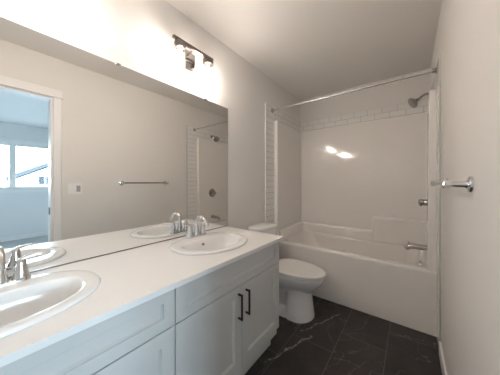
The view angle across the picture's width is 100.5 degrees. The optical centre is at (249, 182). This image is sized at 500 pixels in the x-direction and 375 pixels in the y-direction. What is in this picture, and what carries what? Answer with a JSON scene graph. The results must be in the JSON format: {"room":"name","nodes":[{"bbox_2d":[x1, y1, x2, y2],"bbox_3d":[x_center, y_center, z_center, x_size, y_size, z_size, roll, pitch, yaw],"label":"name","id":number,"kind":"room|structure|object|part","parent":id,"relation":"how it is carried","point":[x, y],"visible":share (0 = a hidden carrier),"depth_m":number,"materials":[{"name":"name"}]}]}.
{"room":"bathroom","nodes":[
{"label":"bathroom","id":0,"kind":"room"},
{"bbox_2d":[0,0,300,229],"bbox_3d":[-0.314,-0.011,1.854,0.120,2.454,3.395,0,0,38],"label":"wall","id":1,"kind":"structure","parent":0,"point":[136,35],"depth_m":1.55,"materials":[{"name":"white paint"}]},
{"bbox_2d":[0,16,227,277],"bbox_3d":[-0.743,-0.141,1.190,0.010,1.072,1.778,0,0,38],"label":"wall mirror","id":2,"kind":"object","parent":1,"relation":"attached to","point":[99,156],"visible":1,"depth_m":1.09,"materials":[{"name":"clear glass"}]},
{"bbox_2d":[172,34,212,77],"bbox_3d":[-0.418,-0.877,1.511,0.133,0.184,0.346,0,0,38],"label":"vanity light","id":3,"kind":"object","parent":1,"relation":"attached to","point":[180,45],"visible":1,"depth_m":1.52,"materials":[{"name":"silver metal"}]},
{"bbox_2d":[174,39,186,63],"bbox_3d":[-0.470,-0.872,1.401,0.082,0.144,0.082,0,0,38],"label":"socket","id":4,"kind":"object","parent":3,"relation":"attached to","point":[180,45],"depth_m":1.38,"materials":[{"name":"metal"}]},
{"bbox_3d":[-0.453,-0.900,1.560,0.017,0.137,0.090,0,0,38],"label":"plate","id":5,"kind":"part","parent":3,"relation":"part of","materials":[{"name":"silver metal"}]},
{"bbox_2d":[203,57,212,77],"bbox_3d":[-0.321,-0.872,1.594,0.082,0.144,0.082,0,0,38],"label":"socket","id":6,"kind":"object","parent":3,"relation":"attached to","point":[207,61],"depth_m":1.58,"materials":[{"name":"metal"}]},
{"bbox_2d":[265,103,265,221],"bbox_3d":[0.179,0.151,2.386,0.012,2.130,0.009,0,0,38],"label":"trim","id":7,"kind":"structure","parent":1,"relation":"attached to","point":[265,103],"depth_m":2.38,"materials":[{"name":"paint"}]},
{"bbox_2d":[266,117,273,222],"bbox_3d":[0.237,0.232,2.463,0.009,1.968,0.184,0,0,38],"label":"trim","id":8,"kind":"structure","parent":1,"relation":"attached to","point":[269,122],"depth_m":2.45,"materials":[{"name":"tile"}]},
{"bbox_2d":[266,104,300,131],"bbox_3d":[0.474,-0.829,2.771,0.009,0.154,0.962,0,0,38],"label":"trim","id":9,"kind":"structure","parent":1,"relation":"attached to","point":[284,119],"depth_m":2.69,"materials":[{"name":"tile"}]},
{"bbox_2d":[165,0,441,100],"bbox_3d":[0.325,-1.278,1.362,1.733,0.080,3.635,0,0,38],"label":"ceiling","id":10,"kind":"structure","parent":0,"point":[309,48],"depth_m":1.76,"materials":[{"name":"white paint"}]},
{"bbox_2d":[244,295,441,374],"bbox_3d":[0.325,1.241,1.362,1.733,0.050,3.635,0,0,38],"label":"floor","id":11,"kind":"structure","parent":0,"point":[339,339],"depth_m":1.53,"materials":[{"name":"tile"}]},
{"bbox_2d":[0,289,174,374],"bbox_3d":[-0.771,0.818,0.672,0.592,0.797,0.846,0,0,38],"label":"vanity cabinet","id":12,"kind":"object","parent":11,"relation":"on","point":[139,340],"visible":0.68,"depth_m":0.69,"materials":[{"name":"paint"}]},
{"bbox_3d":[-0.441,0.818,0.685,0.019,0.472,0.420,0,0,38],"label":"door","id":13,"kind":"part","parent":12,"relation":"part of","materials":[{"name":"paint"}]},
{"bbox_2d":[175,242,278,374],"bbox_3d":[-0.254,0.818,1.344,0.592,0.797,0.845,0,0,38],"label":"vanity cabinet","id":14,"kind":"object","parent":11,"relation":"on","point":[226,318],"visible":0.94,"depth_m":1.11,"materials":[{"name":"paint"}]},
{"bbox_2d":[0,226,283,366],"bbox_3d":[-0.515,0.407,1.013,0.586,0.022,1.747,0,0,38],"label":"countertop","id":15,"kind":"structure","parent":14,"relation":"on","point":[130,278],"depth_m":0.86,"materials":[{"name":"stone"}]},
{"bbox_2d":[0,246,42,286],"bbox_3d":[-0.929,0.307,0.766,0.173,0.153,0.173,0,0,-9],"label":"faucet","id":16,"kind":"object","parent":15,"relation":"on","point":[21,273],"visible":1,"depth_m":0.80,"materials":[{"name":"silver metal"}]},
{"bbox_3d":[-0.894,0.301,0.743,0.152,0.141,0.051,0,0,38],"label":"spout","id":17,"kind":"part","parent":16,"relation":"part of","materials":[{"name":"silver metal"}]},
{"bbox_3d":[-0.934,0.377,0.774,0.052,0.012,0.164,0,0,38],"label":"plate","id":18,"kind":"part","parent":16,"relation":"part of","materials":[{"name":"silver metal"}]},
{"bbox_3d":[-0.900,0.335,0.818,0.053,0.072,0.053,0,0,38],"label":"handle","id":19,"kind":"part","parent":16,"relation":"part of","materials":[{"name":"silver metal"}]},
{"bbox_3d":[-0.879,0.300,0.837,0.065,0.023,0.017,0,0,-43],"label":"lever","id":20,"kind":"part","parent":16,"relation":"part of","materials":[{"name":"silver metal"}]},
{"bbox_2d":[0,270,100,338],"bbox_3d":[-0.792,0.462,0.660,0.420,0.158,0.526,0,0,38],"label":"oval sink","id":21,"kind":"object","parent":15,"relation":"in","point":[32,301],"visible":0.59,"depth_m":0.76,"materials":[{"name":"ceramic"}]},
{"bbox_2d":[183,215,208,238],"bbox_3d":[-0.379,0.307,1.481,0.173,0.153,0.173,0,0,-9],"label":"faucet","id":22,"kind":"object","parent":15,"relation":"on","point":[191,233],"visible":1,"depth_m":1.47,"materials":[{"name":"silver metal"}]},
{"bbox_3d":[-0.418,0.335,1.444,0.053,0.072,0.053,0,0,38],"label":"handle","id":23,"kind":"part","parent":22,"relation":"part of","materials":[{"name":"silver metal"}]},
{"bbox_3d":[-0.384,0.377,1.488,0.052,0.012,0.164,0,0,38],"label":"plate","id":24,"kind":"part","parent":22,"relation":"part of","materials":[{"name":"silver metal"}]},
{"bbox_3d":[-0.344,0.301,1.458,0.152,0.141,0.051,0,0,38],"label":"spout","id":25,"kind":"part","parent":22,"relation":"part of","materials":[{"name":"silver metal"}]},
{"bbox_3d":[-0.349,0.335,1.533,0.053,0.072,0.053,0,0,38],"label":"handle","id":26,"kind":"part","parent":22,"relation":"part of","materials":[{"name":"silver metal"}]},
{"bbox_2d":[169,232,246,254],"bbox_3d":[-0.249,0.462,1.368,0.420,0.158,0.526,0,0,38],"label":"oval sink","id":27,"kind":"object","parent":15,"relation":"in","point":[213,242],"visible":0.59,"depth_m":1.40,"materials":[{"name":"ceramic"}]},
{"bbox_3d":[-0.182,0.818,1.021,0.019,0.472,0.420,0,0,38],"label":"door","id":28,"kind":"part","parent":14,"relation":"part of","materials":[{"name":"paint"}]},
{"bbox_3d":[-0.053,0.501,1.189,0.019,0.156,0.843,0,0,38],"label":"drawer","id":29,"kind":"part","parent":14,"relation":"part of","materials":[{"name":"paint"}]},
{"bbox_3d":[-0.052,0.688,1.147,0.033,0.143,0.010,0,0,38],"label":"handle","id":30,"kind":"part","parent":14,"relation":"part of","materials":[{"name":"black metal"}]},
{"bbox_3d":[-0.012,0.688,1.199,0.033,0.143,0.010,0,0,38],"label":"handle","id":31,"kind":"part","parent":14,"relation":"part of","materials":[{"name":"black metal"}]},
{"bbox_3d":[0.076,0.818,1.356,0.019,0.472,0.420,0,0,38],"label":"door","id":32,"kind":"part","parent":14,"relation":"part of","materials":[{"name":"paint"}]},
{"bbox_2d":[248,222,325,323],"bbox_3d":[0.361,0.829,2.012,0.732,0.772,0.383,0,0,38],"label":"toilet","id":33,"kind":"object","parent":11,"relation":"on","point":[298,279],"visible":0.61,"depth_m":1.84,"materials":[{"name":"ceramic"}]},
{"bbox_3d":[0.136,0.462,2.167,0.187,0.038,0.354,0,0,38],"label":"tank lid","id":34,"kind":"part","parent":33,"relation":"part of","materials":[{"name":"ceramic"}]},
{"bbox_3d":[0.136,0.655,2.167,0.170,0.349,0.336,0,0,38],"label":"tank","id":35,"kind":"part","parent":33,"relation":"part of","materials":[{"name":"ceramic"}]},
{"bbox_3d":[0.451,0.823,1.944,0.497,0.015,0.378,0,0,38],"label":"seat","id":36,"kind":"part","parent":33,"relation":"part of","materials":[{"name":"plastic"}]},
{"bbox_3d":[0.451,0.803,1.944,0.506,0.022,0.382,0,0,38],"label":"lid","id":37,"kind":"part","parent":33,"relation":"part of","materials":[{"name":"plastic"}]},
{"bbox_2d":[274,89,436,336],"bbox_3d":[1.120,0.225,2.394,1.490,1.982,0.785,0,0,38],"label":"bathtub","id":38,"kind":"object","parent":11,"relation":"on","point":[346,197],"visible":0.92,"depth_m":2.45,"materials":[{"name":"plastic"}]},
{"bbox_3d":[0.541,-0.024,2.816,0.042,1.455,0.744,0,0,38],"label":"panel","id":39,"kind":"part","parent":38,"relation":"part of","materials":[{"name":"plastic"}]},
{"bbox_2d":[279,231,436,336],"bbox_3d":[1.120,0.960,2.394,1.490,0.510,0.785,0,0,38],"label":"tub","id":40,"kind":"object","parent":38,"relation":"attached to","point":[383,279],"depth_m":1.98,"materials":[{"name":"plastic"}]},
{"bbox_3d":[1.342,-0.031,2.682,1.474,1.470,0.059,0,0,38],"label":"panel","id":41,"kind":"part","parent":38,"relation":"part of","materials":[{"name":"plastic"}]},
{"bbox_2d":[372,216,426,244],"bbox_3d":[1.679,0.558,2.363,0.517,0.290,0.112,0,0,38],"label":"soap shelf","id":42,"kind":"object","parent":38,"relation":"attached to","point":[387,230],"depth_m":2.36,"materials":[{"name":"plastic"}]},
{"bbox_2d":[404,241,426,250],"bbox_3d":[1.567,0.606,1.955,0.195,0.087,0.060,0,0,38],"label":"tub spout","id":43,"kind":"object","parent":38,"relation":"attached to","point":[409,245],"visible":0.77,"depth_m":1.95,"materials":[{"name":"silver metal"}]},
{"bbox_2d":[418,199,427,205],"bbox_3d":[1.607,0.186,1.917,0.086,0.150,0.161,0,0,38],"label":"shower valve","id":44,"kind":"object","parent":38,"relation":"attached to","point":[421,202],"visible":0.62,"depth_m":1.91,"materials":[{"name":"silver metal"}]},
{"bbox_3d":[1.573,0.186,1.914,0.036,0.058,0.115,0,0,38],"label":"lever","id":45,"kind":"part","parent":44,"relation":"part of","materials":[{"name":"silver metal"}]},
{"bbox_3d":[1.671,-0.016,1.946,0.054,1.440,0.744,0,0,38],"label":"panel","id":46,"kind":"part","parent":38,"relation":"part of","materials":[{"name":"plastic"}]},
{"bbox_2d":[301,68,429,128],"bbox_3d":[1.398,-0.011,2.754,1.733,2.454,0.120,0,0,38],"label":"wall","id":47,"kind":"structure","parent":0,"point":[398,92],"depth_m":2.60,"materials":[{"name":"white paint"}]},
{"bbox_2d":[301,99,428,130],"bbox_3d":[1.358,-0.838,2.703,1.475,0.137,0.009,0,0,38],"label":"trim","id":48,"kind":"structure","parent":47,"relation":"attached to","point":[403,109],"depth_m":2.60,"materials":[{"name":"tile"}]},
{"bbox_2d":[430,0,499,374],"bbox_3d":[0.964,-0.011,0.870,0.120,2.454,3.395,0,0,38],"label":"wall","id":49,"kind":"structure","parent":0,"point":[467,40],"depth_m":0.77,"materials":[{"name":"white paint"}]},
{"bbox_2d":[271,67,436,112],"bbox_3d":[0.851,-0.862,2.045,1.474,0.052,0.052,0,0,38],"label":"shower curtain rod","id":50,"kind":"object","parent":49,"relation":"attached to","point":[434,70],"visible":1,"depth_m":1.89,"materials":[{"name":"metal"}]},
{"bbox_2d":[408,92,428,107],"bbox_3d":[1.575,-0.770,1.927,0.182,0.136,0.101,0,0,38],"label":"shower head","id":51,"kind":"object","parent":49,"relation":"attached to","point":[412,102],"visible":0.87,"depth_m":1.94},
{"bbox_2d":[431,59,438,91],"bbox_3d":[1.650,-0.829,1.866,0.009,0.154,0.962,0,0,38],"label":"trim","id":52,"kind":"structure","parent":49,"relation":"attached to","point":[436,77],"depth_m":1.64,"materials":[{"name":"tile"}]},
{"bbox_2d":[437,80,438,348],"bbox_3d":[1.413,0.232,1.558,0.009,1.968,0.184,0,0,38],"label":"trim","id":53,"kind":"structure","parent":49,"relation":"attached to","point":[438,80],"depth_m":1.52,"materials":[{"name":"tile"}]},
{"bbox_2d":[439,53,440,341],"bbox_3d":[1.351,0.151,1.480,0.011,2.130,0.013,0,0,38],"label":"trim","id":54,"kind":"structure","parent":49,"relation":"attached to","point":[440,53],"depth_m":1.47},
{"bbox_2d":[439,341,446,374],"bbox_3d":[0.891,1.170,0.885,0.012,0.092,1.480,0,0,38],"label":"baseboard","id":55,"kind":"structure","parent":49,"relation":"attached to","point":[441,356],"depth_m":1.34,"materials":[{"name":"paint"}]},
{"bbox_2d":[430,176,473,192],"bbox_3d":[0.925,0.007,0.982,0.078,0.058,0.633,0,0,38],"label":"towel bar","id":56,"kind":"object","parent":49,"relation":"attached to","point":[446,184],"visible":1,"depth_m":0.75,"materials":[{"name":"silver metal"}]}
]}

